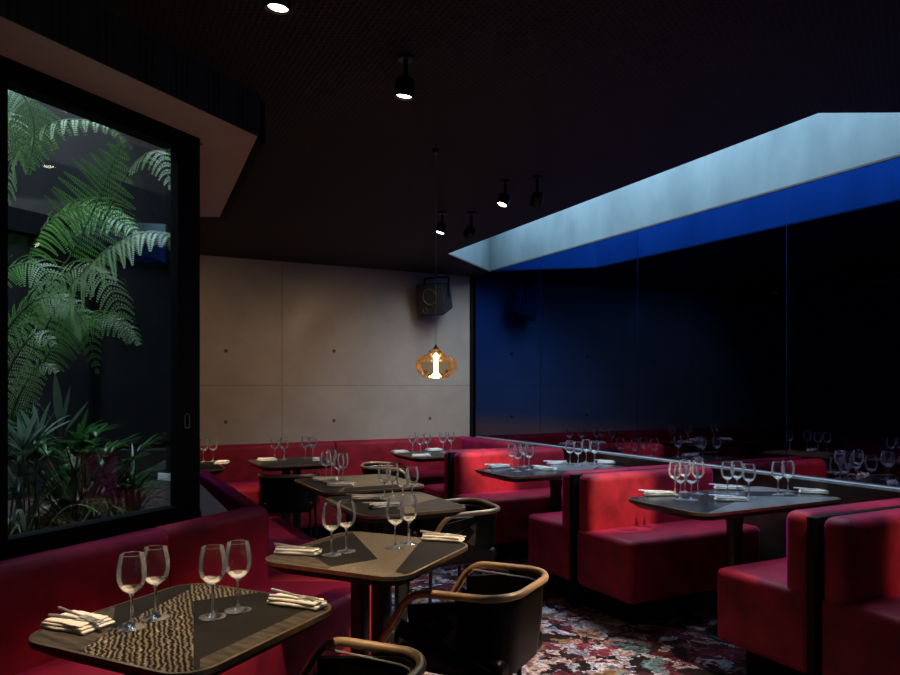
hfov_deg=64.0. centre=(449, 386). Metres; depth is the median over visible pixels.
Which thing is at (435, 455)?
dining table
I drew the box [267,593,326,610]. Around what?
napkin
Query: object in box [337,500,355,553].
wine glass
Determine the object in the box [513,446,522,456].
bowl
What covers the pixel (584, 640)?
floor
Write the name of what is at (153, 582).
bowl
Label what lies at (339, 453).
bowl
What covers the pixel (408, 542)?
wine glass
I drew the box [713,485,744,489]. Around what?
napkin
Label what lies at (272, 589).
fork
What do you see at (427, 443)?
wine glass
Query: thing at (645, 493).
napkin
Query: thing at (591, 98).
ceiling
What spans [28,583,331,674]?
dining table
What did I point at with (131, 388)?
window
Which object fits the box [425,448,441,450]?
napkin
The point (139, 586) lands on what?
wine
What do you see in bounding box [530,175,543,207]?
ceiling spotlight
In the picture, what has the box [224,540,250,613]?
wine glass
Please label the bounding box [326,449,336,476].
wine glass
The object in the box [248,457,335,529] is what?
dining table
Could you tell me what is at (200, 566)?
bowl
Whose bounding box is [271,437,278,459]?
wine glass
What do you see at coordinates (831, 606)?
bench
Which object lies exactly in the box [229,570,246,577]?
wine
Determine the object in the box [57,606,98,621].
fork
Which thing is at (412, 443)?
wine glass
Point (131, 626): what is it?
wine glass
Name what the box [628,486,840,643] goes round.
dining table
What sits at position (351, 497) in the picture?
napkin
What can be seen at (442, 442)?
wine glass
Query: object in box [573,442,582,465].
wine glass
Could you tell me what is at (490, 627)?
tub chair
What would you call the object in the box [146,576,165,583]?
wine
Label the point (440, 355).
glass pendant
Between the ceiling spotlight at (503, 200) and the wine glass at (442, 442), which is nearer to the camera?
the ceiling spotlight at (503, 200)
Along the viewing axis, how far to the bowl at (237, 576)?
1.98 m
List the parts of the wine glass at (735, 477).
stem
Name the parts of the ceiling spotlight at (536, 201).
stem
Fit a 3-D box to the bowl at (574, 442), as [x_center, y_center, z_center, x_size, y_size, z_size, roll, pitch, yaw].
[0.988,0.473,5.559,0.071,0.098,0.071,0,0,-8]
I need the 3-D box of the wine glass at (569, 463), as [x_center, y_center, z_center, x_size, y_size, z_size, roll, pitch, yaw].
[0.945,0.516,5.667,0.071,0.187,0.071,0,0,-38]
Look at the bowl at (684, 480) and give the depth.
3.92 m
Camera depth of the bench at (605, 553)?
4.33 m
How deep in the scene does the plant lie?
3.23 m
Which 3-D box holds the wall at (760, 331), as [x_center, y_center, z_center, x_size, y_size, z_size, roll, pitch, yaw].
[2.624,0.077,3.468,0.220,2.565,10.400,0,0,-27]
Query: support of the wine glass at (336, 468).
on the dining table at (369, 483)
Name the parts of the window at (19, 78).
frame, frame, frame, frame, handle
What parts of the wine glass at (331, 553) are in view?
stem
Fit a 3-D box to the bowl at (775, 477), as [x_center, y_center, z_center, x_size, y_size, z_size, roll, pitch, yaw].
[1.856,0.473,4.074,0.071,0.098,0.071,0,0,30]
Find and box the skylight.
[450,113,899,270]
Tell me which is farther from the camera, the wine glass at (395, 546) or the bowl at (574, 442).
the bowl at (574, 442)
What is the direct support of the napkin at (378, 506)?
on the dining table at (429, 506)
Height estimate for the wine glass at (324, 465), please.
0.187 m
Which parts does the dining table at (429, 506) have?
plate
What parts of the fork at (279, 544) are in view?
handle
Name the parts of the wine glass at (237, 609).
stem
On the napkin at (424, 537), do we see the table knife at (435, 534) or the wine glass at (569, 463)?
the table knife at (435, 534)
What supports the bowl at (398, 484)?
on the wine glass at (407, 469)
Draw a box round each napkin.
[40,610,114,634]
[214,460,229,463]
[257,457,276,460]
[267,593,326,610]
[274,548,321,555]
[311,478,337,480]
[326,483,353,486]
[350,496,381,499]
[368,502,399,508]
[391,450,408,452]
[411,454,430,456]
[421,535,464,542]
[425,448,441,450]
[488,464,509,467]
[533,467,556,470]
[546,461,567,464]
[597,461,614,463]
[643,491,674,495]
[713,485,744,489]
[714,496,748,501]
[798,489,828,493]
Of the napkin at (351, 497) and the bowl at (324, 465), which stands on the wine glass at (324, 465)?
the bowl at (324, 465)
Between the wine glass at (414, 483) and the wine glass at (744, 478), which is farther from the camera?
the wine glass at (744, 478)
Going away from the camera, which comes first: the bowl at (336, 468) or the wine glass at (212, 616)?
the wine glass at (212, 616)
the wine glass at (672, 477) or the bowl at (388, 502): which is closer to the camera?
the bowl at (388, 502)
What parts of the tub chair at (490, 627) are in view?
frame rail, seat, trim, leg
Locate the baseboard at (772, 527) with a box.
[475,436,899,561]
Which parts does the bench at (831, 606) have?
seat, backrest, seat, backrest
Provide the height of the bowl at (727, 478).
0.098 m
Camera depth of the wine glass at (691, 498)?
3.89 m
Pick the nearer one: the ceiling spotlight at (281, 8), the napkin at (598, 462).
the ceiling spotlight at (281, 8)
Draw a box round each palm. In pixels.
[8,401,100,534]
[8,410,168,534]
[32,445,211,520]
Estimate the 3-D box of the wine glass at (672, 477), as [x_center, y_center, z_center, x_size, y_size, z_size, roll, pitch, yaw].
[1.271,0.516,4.067,0.071,0.187,0.071,0,0,19]
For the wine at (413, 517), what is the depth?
2.80 m
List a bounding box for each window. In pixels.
[0,55,199,560]
[8,147,170,465]
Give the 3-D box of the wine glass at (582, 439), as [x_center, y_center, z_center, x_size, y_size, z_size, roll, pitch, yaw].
[1.097,0.516,5.809,0.071,0.187,0.071,0,0,-22]
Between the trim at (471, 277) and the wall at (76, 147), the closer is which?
the wall at (76, 147)
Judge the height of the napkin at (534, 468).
0.022 m
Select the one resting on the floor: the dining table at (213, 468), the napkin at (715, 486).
the dining table at (213, 468)
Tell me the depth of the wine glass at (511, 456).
5.37 m
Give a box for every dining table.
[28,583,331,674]
[200,462,224,474]
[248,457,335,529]
[265,532,467,654]
[294,474,423,531]
[325,491,464,644]
[392,448,483,461]
[476,462,623,571]
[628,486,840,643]
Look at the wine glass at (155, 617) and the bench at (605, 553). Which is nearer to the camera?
the wine glass at (155, 617)
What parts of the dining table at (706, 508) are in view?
plate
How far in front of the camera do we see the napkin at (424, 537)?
2.84 m
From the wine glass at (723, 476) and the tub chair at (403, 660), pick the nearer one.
the tub chair at (403, 660)
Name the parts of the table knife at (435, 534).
handle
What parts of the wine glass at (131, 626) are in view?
stem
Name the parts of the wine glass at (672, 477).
stem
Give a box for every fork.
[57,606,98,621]
[271,588,318,600]
[274,543,315,548]
[346,494,378,494]
[363,501,397,503]
[420,530,459,535]
[638,490,668,490]
[709,494,744,496]
[793,487,825,489]
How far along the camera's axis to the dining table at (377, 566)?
2.62 m
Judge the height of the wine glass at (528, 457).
0.187 m
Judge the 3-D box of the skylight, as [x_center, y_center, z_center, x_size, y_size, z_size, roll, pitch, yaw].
[1.118,-1.554,5.125,1.185,0.673,5.229,0,0,-27]
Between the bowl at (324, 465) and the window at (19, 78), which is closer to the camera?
the window at (19, 78)
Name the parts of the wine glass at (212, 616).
stem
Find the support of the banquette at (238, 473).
on the floor
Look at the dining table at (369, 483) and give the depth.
4.50 m
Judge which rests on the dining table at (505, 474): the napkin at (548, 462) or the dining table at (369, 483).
the napkin at (548, 462)
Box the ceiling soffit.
[0,0,264,217]
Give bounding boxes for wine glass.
[116,551,146,631]
[141,545,169,621]
[198,544,226,620]
[200,439,207,461]
[208,438,217,461]
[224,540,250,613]
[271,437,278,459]
[280,437,287,459]
[301,436,308,458]
[309,436,316,458]
[321,451,330,476]
[322,502,341,556]
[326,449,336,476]
[333,454,343,481]
[337,453,348,481]
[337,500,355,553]
[378,464,390,499]
[386,463,398,497]
[386,498,404,549]
[396,468,409,505]
[400,495,417,545]
[405,467,418,503]
[409,433,416,453]
[417,434,424,453]
[423,433,430,453]
[439,432,446,452]
[507,444,516,468]
[513,445,522,471]
[519,442,528,466]
[524,444,533,470]
[565,440,574,464]
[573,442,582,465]
[582,439,589,462]
[590,440,598,464]
[668,461,681,495]
[674,464,686,499]
[679,460,690,492]
[685,465,697,500]
[691,461,704,494]
[721,462,733,495]
[730,461,743,494]
[742,463,755,498]
[771,461,784,495]
[781,461,794,494]
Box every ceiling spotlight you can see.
[264,0,291,16]
[394,53,415,101]
[435,211,446,235]
[463,211,475,239]
[496,179,510,208]
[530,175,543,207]
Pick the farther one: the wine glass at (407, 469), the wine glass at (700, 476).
the wine glass at (700, 476)
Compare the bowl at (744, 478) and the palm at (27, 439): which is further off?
the bowl at (744, 478)
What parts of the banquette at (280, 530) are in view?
backrest, seat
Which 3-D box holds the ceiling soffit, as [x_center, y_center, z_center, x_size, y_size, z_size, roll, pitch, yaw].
[-1.618,-1.118,1.861,1.116,0.174,5.052,0,0,13]
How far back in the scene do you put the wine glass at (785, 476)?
4.11 m
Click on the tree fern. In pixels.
(76, 326)
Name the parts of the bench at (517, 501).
seat, backrest, seat, backrest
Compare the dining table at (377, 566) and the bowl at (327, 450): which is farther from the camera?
the bowl at (327, 450)
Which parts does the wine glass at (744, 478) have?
stem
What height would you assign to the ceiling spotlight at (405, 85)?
0.156 m
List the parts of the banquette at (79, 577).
backrest, seat, backrest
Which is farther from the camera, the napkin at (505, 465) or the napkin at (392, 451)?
the napkin at (392, 451)
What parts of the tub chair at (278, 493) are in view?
seat, frame rail, rail, leg, leg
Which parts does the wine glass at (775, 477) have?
stem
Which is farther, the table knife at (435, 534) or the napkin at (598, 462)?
the napkin at (598, 462)
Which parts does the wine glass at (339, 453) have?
stem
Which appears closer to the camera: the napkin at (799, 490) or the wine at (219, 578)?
the wine at (219, 578)
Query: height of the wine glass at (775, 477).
0.187 m
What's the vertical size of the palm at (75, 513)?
0.547 m
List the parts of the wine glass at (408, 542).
stem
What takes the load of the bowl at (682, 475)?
on the wine glass at (682, 475)
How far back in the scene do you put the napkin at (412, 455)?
6.28 m
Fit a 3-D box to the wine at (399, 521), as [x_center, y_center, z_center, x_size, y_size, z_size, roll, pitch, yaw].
[-0.207,0.512,2.728,0.049,0.014,0.048,0,0,-20]
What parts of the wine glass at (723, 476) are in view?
stem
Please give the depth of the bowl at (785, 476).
4.12 m
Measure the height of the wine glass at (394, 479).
0.187 m
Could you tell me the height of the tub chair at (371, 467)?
0.673 m
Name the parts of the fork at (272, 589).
handle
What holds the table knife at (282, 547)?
on the napkin at (304, 552)
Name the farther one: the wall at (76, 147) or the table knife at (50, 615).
the wall at (76, 147)
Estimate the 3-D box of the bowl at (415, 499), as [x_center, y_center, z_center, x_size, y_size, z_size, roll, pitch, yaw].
[-0.160,0.473,2.797,0.071,0.098,0.071,0,0,6]
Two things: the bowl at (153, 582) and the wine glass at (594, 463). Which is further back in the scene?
the wine glass at (594, 463)
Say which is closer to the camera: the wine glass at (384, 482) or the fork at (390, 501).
the fork at (390, 501)
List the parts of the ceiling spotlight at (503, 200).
stem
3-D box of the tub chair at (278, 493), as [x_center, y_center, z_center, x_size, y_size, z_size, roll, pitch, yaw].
[-1.315,1.024,5.903,0.487,0.673,0.534,0,0,-7]
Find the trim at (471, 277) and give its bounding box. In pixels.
[470,276,472,436]
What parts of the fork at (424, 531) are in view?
handle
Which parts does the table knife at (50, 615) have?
handle, blade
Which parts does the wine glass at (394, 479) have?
stem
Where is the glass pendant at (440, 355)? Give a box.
[416,148,455,377]
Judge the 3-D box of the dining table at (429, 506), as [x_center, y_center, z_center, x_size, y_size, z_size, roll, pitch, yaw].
[-0.300,0.984,3.800,0.574,0.751,0.674,0,0,-27]
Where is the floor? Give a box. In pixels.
[314,529,745,674]
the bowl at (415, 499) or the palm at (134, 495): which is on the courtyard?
the palm at (134, 495)
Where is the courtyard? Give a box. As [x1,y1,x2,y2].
[8,479,170,528]
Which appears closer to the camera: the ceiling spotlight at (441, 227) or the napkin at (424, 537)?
the napkin at (424, 537)
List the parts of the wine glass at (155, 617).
stem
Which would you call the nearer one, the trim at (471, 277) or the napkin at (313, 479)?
the napkin at (313, 479)
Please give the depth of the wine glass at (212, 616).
1.91 m
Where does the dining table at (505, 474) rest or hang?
on the floor
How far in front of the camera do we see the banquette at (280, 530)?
3.91 m
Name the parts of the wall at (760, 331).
mirror panel, mirror panel, mirror panel, mirror panel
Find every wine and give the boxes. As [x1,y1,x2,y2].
[121,584,141,592]
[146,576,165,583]
[203,576,221,582]
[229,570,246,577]
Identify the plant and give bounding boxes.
[33,373,87,505]
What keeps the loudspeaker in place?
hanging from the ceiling
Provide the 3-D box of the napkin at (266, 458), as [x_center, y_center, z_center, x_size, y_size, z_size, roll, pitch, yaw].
[-1.519,0.598,5.976,0.152,0.021,0.103,0,0,-27]
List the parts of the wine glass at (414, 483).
stem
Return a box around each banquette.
[0,507,370,674]
[200,436,461,538]
[200,470,337,580]
[460,436,521,448]
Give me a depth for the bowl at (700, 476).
4.11 m
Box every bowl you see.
[116,552,146,592]
[141,545,169,584]
[198,545,226,583]
[225,541,250,578]
[321,452,330,466]
[322,503,341,529]
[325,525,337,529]
[326,450,336,461]
[333,454,343,469]
[337,453,348,465]
[337,501,355,527]
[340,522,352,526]
[378,465,390,482]
[386,463,398,480]
[386,498,404,524]
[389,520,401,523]
[396,469,409,486]
[400,495,417,520]
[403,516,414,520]
[405,468,418,484]
[507,444,516,454]
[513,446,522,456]
[524,445,533,457]
[573,442,582,453]
[668,462,681,478]
[674,465,686,482]
[679,460,690,476]
[685,465,697,483]
[691,461,704,477]
[721,462,733,479]
[730,461,742,478]
[742,464,755,481]
[771,462,784,478]
[781,461,794,477]
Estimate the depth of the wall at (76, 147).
4.32 m
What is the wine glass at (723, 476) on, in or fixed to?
on the dining table at (706, 508)
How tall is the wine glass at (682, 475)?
0.187 m
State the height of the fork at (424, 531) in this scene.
0.009 m
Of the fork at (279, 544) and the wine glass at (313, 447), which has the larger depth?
the wine glass at (313, 447)
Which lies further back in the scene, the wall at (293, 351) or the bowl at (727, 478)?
the wall at (293, 351)
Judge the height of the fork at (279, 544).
0.009 m
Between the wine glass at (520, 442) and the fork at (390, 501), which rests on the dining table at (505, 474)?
the wine glass at (520, 442)
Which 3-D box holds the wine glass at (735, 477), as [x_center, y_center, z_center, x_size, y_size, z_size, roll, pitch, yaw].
[1.629,0.516,4.086,0.071,0.187,0.071,0,0,-13]
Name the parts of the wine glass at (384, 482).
stem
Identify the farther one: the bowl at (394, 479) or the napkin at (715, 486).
the napkin at (715, 486)
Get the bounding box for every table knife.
[48,614,106,622]
[269,594,326,602]
[275,546,321,549]
[351,495,380,495]
[372,502,397,504]
[423,533,465,536]
[647,491,676,491]
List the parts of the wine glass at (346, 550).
stem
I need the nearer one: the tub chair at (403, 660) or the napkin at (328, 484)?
the tub chair at (403, 660)
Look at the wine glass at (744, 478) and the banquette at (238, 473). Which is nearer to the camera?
the wine glass at (744, 478)
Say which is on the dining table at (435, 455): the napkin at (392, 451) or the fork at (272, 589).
the napkin at (392, 451)
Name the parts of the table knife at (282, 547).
handle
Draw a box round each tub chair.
[258,471,320,539]
[300,637,426,674]
[360,461,415,536]
[373,561,548,674]
[407,498,499,612]
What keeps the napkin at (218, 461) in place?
on the dining table at (213, 468)
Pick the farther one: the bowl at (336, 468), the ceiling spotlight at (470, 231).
the ceiling spotlight at (470, 231)
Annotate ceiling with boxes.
[88,0,899,276]
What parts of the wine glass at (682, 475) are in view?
stem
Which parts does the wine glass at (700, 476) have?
stem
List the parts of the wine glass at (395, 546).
stem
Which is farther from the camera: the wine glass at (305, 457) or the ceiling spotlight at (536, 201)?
the wine glass at (305, 457)
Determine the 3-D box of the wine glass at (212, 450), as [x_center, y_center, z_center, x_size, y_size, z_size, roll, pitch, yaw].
[-1.940,0.516,5.895,0.071,0.187,0.071,0,0,34]
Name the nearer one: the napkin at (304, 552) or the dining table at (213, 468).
the napkin at (304, 552)
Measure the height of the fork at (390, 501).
0.009 m
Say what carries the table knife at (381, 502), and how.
on the napkin at (378, 506)
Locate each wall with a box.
[8,91,170,500]
[200,255,469,445]
[473,157,899,487]
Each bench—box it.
[424,446,563,561]
[528,464,759,625]
[718,498,899,674]
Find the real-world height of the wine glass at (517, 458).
0.187 m
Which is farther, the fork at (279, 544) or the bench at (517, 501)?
the bench at (517, 501)
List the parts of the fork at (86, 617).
handle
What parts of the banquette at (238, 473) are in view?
backrest, seat, backrest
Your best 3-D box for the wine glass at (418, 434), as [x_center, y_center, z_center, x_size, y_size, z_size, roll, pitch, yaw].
[-0.263,0.516,6.459,0.071,0.187,0.071,0,0,-10]
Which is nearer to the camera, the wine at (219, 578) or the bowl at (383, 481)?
the wine at (219, 578)
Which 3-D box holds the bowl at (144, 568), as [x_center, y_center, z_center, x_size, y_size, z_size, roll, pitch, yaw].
[-0.807,0.473,1.825,0.071,0.098,0.071,0,0,-21]
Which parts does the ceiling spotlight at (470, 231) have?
stem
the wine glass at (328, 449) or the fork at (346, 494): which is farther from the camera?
the wine glass at (328, 449)
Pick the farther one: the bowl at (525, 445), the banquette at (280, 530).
the bowl at (525, 445)
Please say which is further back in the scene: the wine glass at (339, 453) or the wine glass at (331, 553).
the wine glass at (339, 453)
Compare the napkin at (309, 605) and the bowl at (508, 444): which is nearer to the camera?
the napkin at (309, 605)
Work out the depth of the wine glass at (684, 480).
3.91 m
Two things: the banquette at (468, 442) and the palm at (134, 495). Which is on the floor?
the banquette at (468, 442)
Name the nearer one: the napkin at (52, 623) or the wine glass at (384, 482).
the napkin at (52, 623)
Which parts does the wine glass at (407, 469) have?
stem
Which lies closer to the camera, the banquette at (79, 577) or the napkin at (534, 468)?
the banquette at (79, 577)
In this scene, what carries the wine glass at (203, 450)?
on the dining table at (213, 468)
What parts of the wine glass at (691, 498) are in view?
stem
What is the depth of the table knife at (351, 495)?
3.89 m
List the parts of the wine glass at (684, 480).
stem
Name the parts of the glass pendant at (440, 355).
lamp shade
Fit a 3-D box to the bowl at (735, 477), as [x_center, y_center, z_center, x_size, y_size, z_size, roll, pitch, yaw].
[1.629,0.473,4.086,0.071,0.098,0.071,0,0,-13]
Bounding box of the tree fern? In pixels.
[8,90,170,441]
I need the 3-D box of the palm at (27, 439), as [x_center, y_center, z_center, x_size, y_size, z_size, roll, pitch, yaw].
[-1.683,0.332,2.723,0.539,0.558,0.765,0,0,-36]
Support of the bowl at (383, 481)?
on the wine glass at (384, 482)
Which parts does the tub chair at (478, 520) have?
leg, leg, rail, leg, frame rail, trim, seat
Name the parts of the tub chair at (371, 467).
rail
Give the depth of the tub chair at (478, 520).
4.04 m
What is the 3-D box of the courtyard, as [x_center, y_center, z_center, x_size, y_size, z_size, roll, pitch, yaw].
[-1.887,0.730,3.102,1.396,0.260,3.384,0,0,25]
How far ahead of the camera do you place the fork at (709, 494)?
3.87 m
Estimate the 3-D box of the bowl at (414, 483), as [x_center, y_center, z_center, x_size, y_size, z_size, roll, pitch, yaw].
[-0.201,0.473,3.803,0.071,0.098,0.071,0,0,-31]
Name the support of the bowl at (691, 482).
on the wine glass at (691, 498)
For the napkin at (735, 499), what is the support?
on the dining table at (706, 508)
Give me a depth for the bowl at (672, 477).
4.08 m
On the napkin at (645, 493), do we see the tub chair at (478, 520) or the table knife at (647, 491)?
the table knife at (647, 491)
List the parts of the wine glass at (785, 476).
stem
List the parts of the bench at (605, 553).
seat, backrest, backrest, seat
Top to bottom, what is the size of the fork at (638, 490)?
0.009 m
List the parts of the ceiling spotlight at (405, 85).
stem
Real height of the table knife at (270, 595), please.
0.010 m
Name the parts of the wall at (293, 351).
trim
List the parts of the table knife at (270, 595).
handle, blade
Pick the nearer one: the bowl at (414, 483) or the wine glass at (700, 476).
the bowl at (414, 483)
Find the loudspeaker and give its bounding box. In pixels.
[416,270,452,315]
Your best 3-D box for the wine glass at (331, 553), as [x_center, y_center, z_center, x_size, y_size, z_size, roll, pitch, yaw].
[-0.429,0.516,2.614,0.071,0.187,0.071,0,0,-4]
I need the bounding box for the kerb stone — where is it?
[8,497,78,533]
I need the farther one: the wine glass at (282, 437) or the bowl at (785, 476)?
the wine glass at (282, 437)
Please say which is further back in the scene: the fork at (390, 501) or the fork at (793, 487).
the fork at (793, 487)

